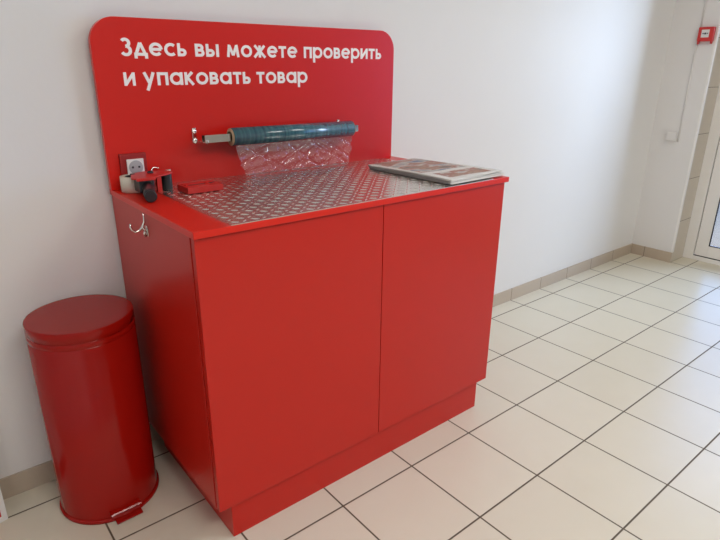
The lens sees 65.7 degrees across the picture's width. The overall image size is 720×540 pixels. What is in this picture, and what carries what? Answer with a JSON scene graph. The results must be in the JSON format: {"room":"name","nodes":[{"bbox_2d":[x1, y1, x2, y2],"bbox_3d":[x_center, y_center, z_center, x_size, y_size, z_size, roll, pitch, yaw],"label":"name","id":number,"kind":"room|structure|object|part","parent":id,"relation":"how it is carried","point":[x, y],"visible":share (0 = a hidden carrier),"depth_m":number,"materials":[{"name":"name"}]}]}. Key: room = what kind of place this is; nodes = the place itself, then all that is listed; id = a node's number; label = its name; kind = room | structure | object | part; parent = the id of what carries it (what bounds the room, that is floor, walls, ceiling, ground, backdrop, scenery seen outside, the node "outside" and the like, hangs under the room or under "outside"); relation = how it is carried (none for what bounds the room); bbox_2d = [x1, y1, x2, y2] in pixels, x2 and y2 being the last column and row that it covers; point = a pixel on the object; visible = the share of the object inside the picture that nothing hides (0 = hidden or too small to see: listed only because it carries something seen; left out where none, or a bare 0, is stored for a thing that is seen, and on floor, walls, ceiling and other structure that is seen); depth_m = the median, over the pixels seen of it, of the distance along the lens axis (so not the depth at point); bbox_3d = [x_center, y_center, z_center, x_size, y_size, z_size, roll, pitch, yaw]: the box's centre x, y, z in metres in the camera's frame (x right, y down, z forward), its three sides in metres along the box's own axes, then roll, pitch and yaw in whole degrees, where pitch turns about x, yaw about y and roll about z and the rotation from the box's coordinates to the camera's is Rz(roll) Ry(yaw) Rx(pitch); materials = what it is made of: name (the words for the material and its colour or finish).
{"room":"store packing area","nodes":[
{"label":"store packing area","id":0,"kind":"room"},
{"bbox_2d":[0,0,675,478],"bbox_3d":[0.065,-0.914,2.293,5.720,2.750,0.120,-15,25,-37],"label":"wall","id":1,"kind":"structure","parent":0,"point":[559,97],"depth_m":2.45,"materials":[{"name":"white paint"}]},
{"bbox_2d":[0,243,631,499],"bbox_3d":[0.003,0.387,2.630,5.285,0.074,0.008,-15,25,-37],"label":"baseboard","id":2,"kind":"structure","parent":1,"relation":"attached to","point":[22,481],"depth_m":3.27,"materials":[{"name":"beige tile"}]},
{"bbox_2d":[0,253,719,539],"bbox_3d":[2.143,1.310,0.380,5.720,0.100,6.720,-15,25,-37],"label":"floor","id":3,"kind":"structure","parent":0,"point":[595,414],"depth_m":2.00,"materials":[{"name":"beige tile"}]},
{"bbox_2d":[0,489,7,522],"bbox_3d":[-1.196,0.609,1.515,0.076,0.396,0.377,14,24,33],"label":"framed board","id":4,"kind":"object","parent":3,"relation":"on","point":[3,513],"visible":1,"depth_m":1.68,"materials":[{"name":"white plastic"}]},
{"bbox_2d":[23,294,158,524],"bbox_3d":[-0.799,0.421,1.694,0.296,0.631,0.315,-15,25,-37],"label":"pedal bin","id":5,"kind":"object","parent":3,"relation":"on","point":[83,350],"visible":1,"depth_m":1.59,"materials":[{"name":"red metal"}]},
{"bbox_3d":[-0.802,0.137,1.600,0.285,0.032,0.285,-15,25,-37],"label":"lid","id":6,"kind":"part","parent":5,"relation":"part of","materials":[{"name":"red metal"}]},
{"bbox_2d":[88,16,508,535],"bbox_3d":[-0.141,-0.075,1.902,1.213,1.434,0.619,-15,25,-37],"label":"cabinet","id":7,"kind":"object","parent":3,"relation":"on","point":[305,319],"depth_m":1.71,"materials":[{"name":"red laminate"}]},
{"bbox_2d":[118,152,147,174],"bbox_3d":[-0.688,-0.314,1.698,0.079,0.081,0.022,-15,25,-37],"label":"power socket","id":8,"kind":"object","parent":7,"relation":"attached to","point":[128,162],"depth_m":1.69,"materials":[{"name":"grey plastic"}]},
{"bbox_2d":[119,166,172,201],"bbox_3d":[-0.602,-0.255,1.642,0.154,0.061,0.234,-15,25,-37],"label":"tape dispenser","id":9,"kind":"object","parent":7,"relation":"on","point":[139,182],"visible":1,"depth_m":1.64,"materials":[{"name":"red plastic"}]},
{"bbox_3d":[-0.597,-0.222,1.579,0.036,0.039,0.116,-8,21,-21],"label":"handle","id":10,"kind":"part","parent":9,"relation":"part of","materials":[{"name":"black plastic"}]},
{"bbox_3d":[-0.627,-0.264,1.679,0.141,0.050,0.116,-15,25,-37],"label":"plate","id":11,"kind":"part","parent":9,"relation":"part of","materials":[{"name":"red plastic"}]},
{"bbox_2d":[177,180,222,193],"bbox_3d":[-0.482,-0.252,1.684,0.116,0.022,0.079,-15,25,-37],"label":"box","id":12,"kind":"object","parent":7,"relation":"on","point":[208,185],"visible":1,"depth_m":1.66,"materials":[{"name":"plastic"}]},
{"bbox_2d":[202,125,357,142],"bbox_3d":[-0.255,-0.480,1.953,0.623,0.024,0.023,-15,25,-37],"label":"metal rail","id":13,"kind":"object","parent":7,"relation":"attached to","point":[222,137],"visible":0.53,"depth_m":1.78,"materials":[{"name":"silver metal"}]},
{"bbox_2d":[227,121,355,145],"bbox_3d":[-0.195,-0.421,1.947,0.515,0.163,0.175,-15,25,-37],"label":"roll","id":14,"kind":"object","parent":13,"relation":"on","point":[319,130],"visible":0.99,"depth_m":1.93,"materials":[{"name":"plastic"}]},
{"bbox_3d":[-0.166,0.240,1.597,0.582,0.791,0.018,-15,25,-37],"label":"door","id":15,"kind":"part","parent":7,"relation":"part of","materials":[{"name":"red laminate"}]},
{"bbox_2d":[109,156,508,239],"bbox_3d":[-0.122,-0.281,1.842,1.170,0.018,0.619,-15,25,-37],"label":"countertop","id":16,"kind":"structure","parent":7,"relation":"on","point":[194,224],"depth_m":1.47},
{"bbox_3d":[-0.106,-0.288,1.830,0.992,0.004,0.581,-15,25,-37],"label":"diamond plate","id":17,"kind":"part","parent":7,"relation":"part of","materials":[{"name":"metal"}]},
{"bbox_2d":[368,166,504,184],"bbox_3d":[0.268,-0.362,2.025,0.296,0.011,0.418,-15,25,-37],"label":"newspaper","id":18,"kind":"object","parent":7,"relation":"on","point":[370,167],"visible":0.12,"depth_m":1.90,"materials":[{"name":"white paper"}]},
{"bbox_2d":[368,158,502,181],"bbox_3d":[0.271,-0.370,2.019,0.308,0.006,0.417,-15,25,-37],"label":"newspaper","id":19,"kind":"object","parent":18,"relation":"on","point":[446,171],"visible":1,"depth_m":1.98,"materials":[{"name":"white paper"}]},
{"bbox_3d":[0.282,0.120,1.944,0.570,0.791,0.018,-15,25,-37],"label":"door","id":20,"kind":"part","parent":7,"relation":"part of","materials":[{"name":"red laminate"}]},
{"bbox_2d":[632,0,719,255],"bbox_3d":[4.280,-0.576,1.466,0.327,2.750,6.600,-15,25,-37],"label":"wall","id":21,"kind":"structure","parent":0,"point":[667,165],"depth_m":3.80,"materials":[{"name":"white paint"}]},
{"bbox_2d":[631,243,671,262],"bbox_3d":[2.142,-0.127,4.110,0.008,0.074,0.293,-15,25,-37],"label":"baseboard","id":22,"kind":"structure","parent":21,"relation":"attached to","point":[641,250],"depth_m":4.10,"materials":[{"name":"beige tile"}]},
{"bbox_2d":[666,132,676,140],"bbox_3d":[2.137,-0.917,3.825,0.025,0.057,0.062,-15,25,-37],"label":"junction box","id":23,"kind":"object","parent":21,"relation":"attached to","point":[671,136],"visible":1,"depth_m":3.81,"materials":[{"name":"white plastic"}]},
{"bbox_2d":[677,0,706,141],"bbox_3d":[2.180,-1.772,3.486,0.008,1.906,0.013,-15,25,-37],"label":"cable","id":24,"kind":"object","parent":21,"relation":"attached to","point":[706,0],"visible":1,"depth_m":3.67,"materials":[{"name":"white plastic"}]},
{"bbox_2d":[671,33,719,261],"bbox_3d":[2.323,-1.075,3.727,0.203,2.120,0.008,-15,25,-37],"label":"trim","id":25,"kind":"structure","parent":21,"relation":"attached to","point":[714,82],"depth_m":3.83,"materials":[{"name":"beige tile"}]},
{"bbox_2d":[671,18,719,252],"bbox_3d":[2.251,-1.127,3.641,0.022,2.126,0.012,-15,25,-37],"label":"trim","id":26,"kind":"structure","parent":21,"relation":"attached to","point":[718,28],"depth_m":3.71,"materials":[{"name":"white plastic"}]},
{"bbox_2d":[682,85,719,265],"bbox_3d":[2.728,-0.961,3.421,0.129,2.120,1.010,-15,25,-37],"label":"door","id":27,"kind":"structure","parent":21,"relation":"in","point":[706,205],"depth_m":3.95,"materials":[{"name":"white plastic"}]},
{"bbox_3d":[2.740,-0.946,3.436,0.032,2.006,0.864,-15,25,-37],"label":"sash","id":28,"kind":"part","parent":27,"relation":"part of","materials":[{"name":"white plastic"}]},
{"bbox_2d":[710,206,719,246],"bbox_3d":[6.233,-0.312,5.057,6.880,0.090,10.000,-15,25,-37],"label":"door glass","id":29,"kind":"object","parent":27,"relation":"attached to","point":[715,241],"depth_m":4.85,"materials":[{"name":"clear glass"}]},
{"bbox_2d":[697,27,715,43],"bbox_3d":[2.198,-1.489,3.541,0.032,0.100,0.090,-15,25,-37],"label":"fire alarm","id":30,"kind":"object","parent":21,"relation":"attached to","point":[705,33],"visible":1,"depth_m":3.52,"materials":[{"name":"red plastic"}]},
{"bbox_3d":[2.186,-1.497,3.530,0.001,0.046,0.046,-15,25,-37],"label":"press panel","id":31,"kind":"part","parent":30,"relation":"part of","materials":[{"name":"white plastic"}]}
]}

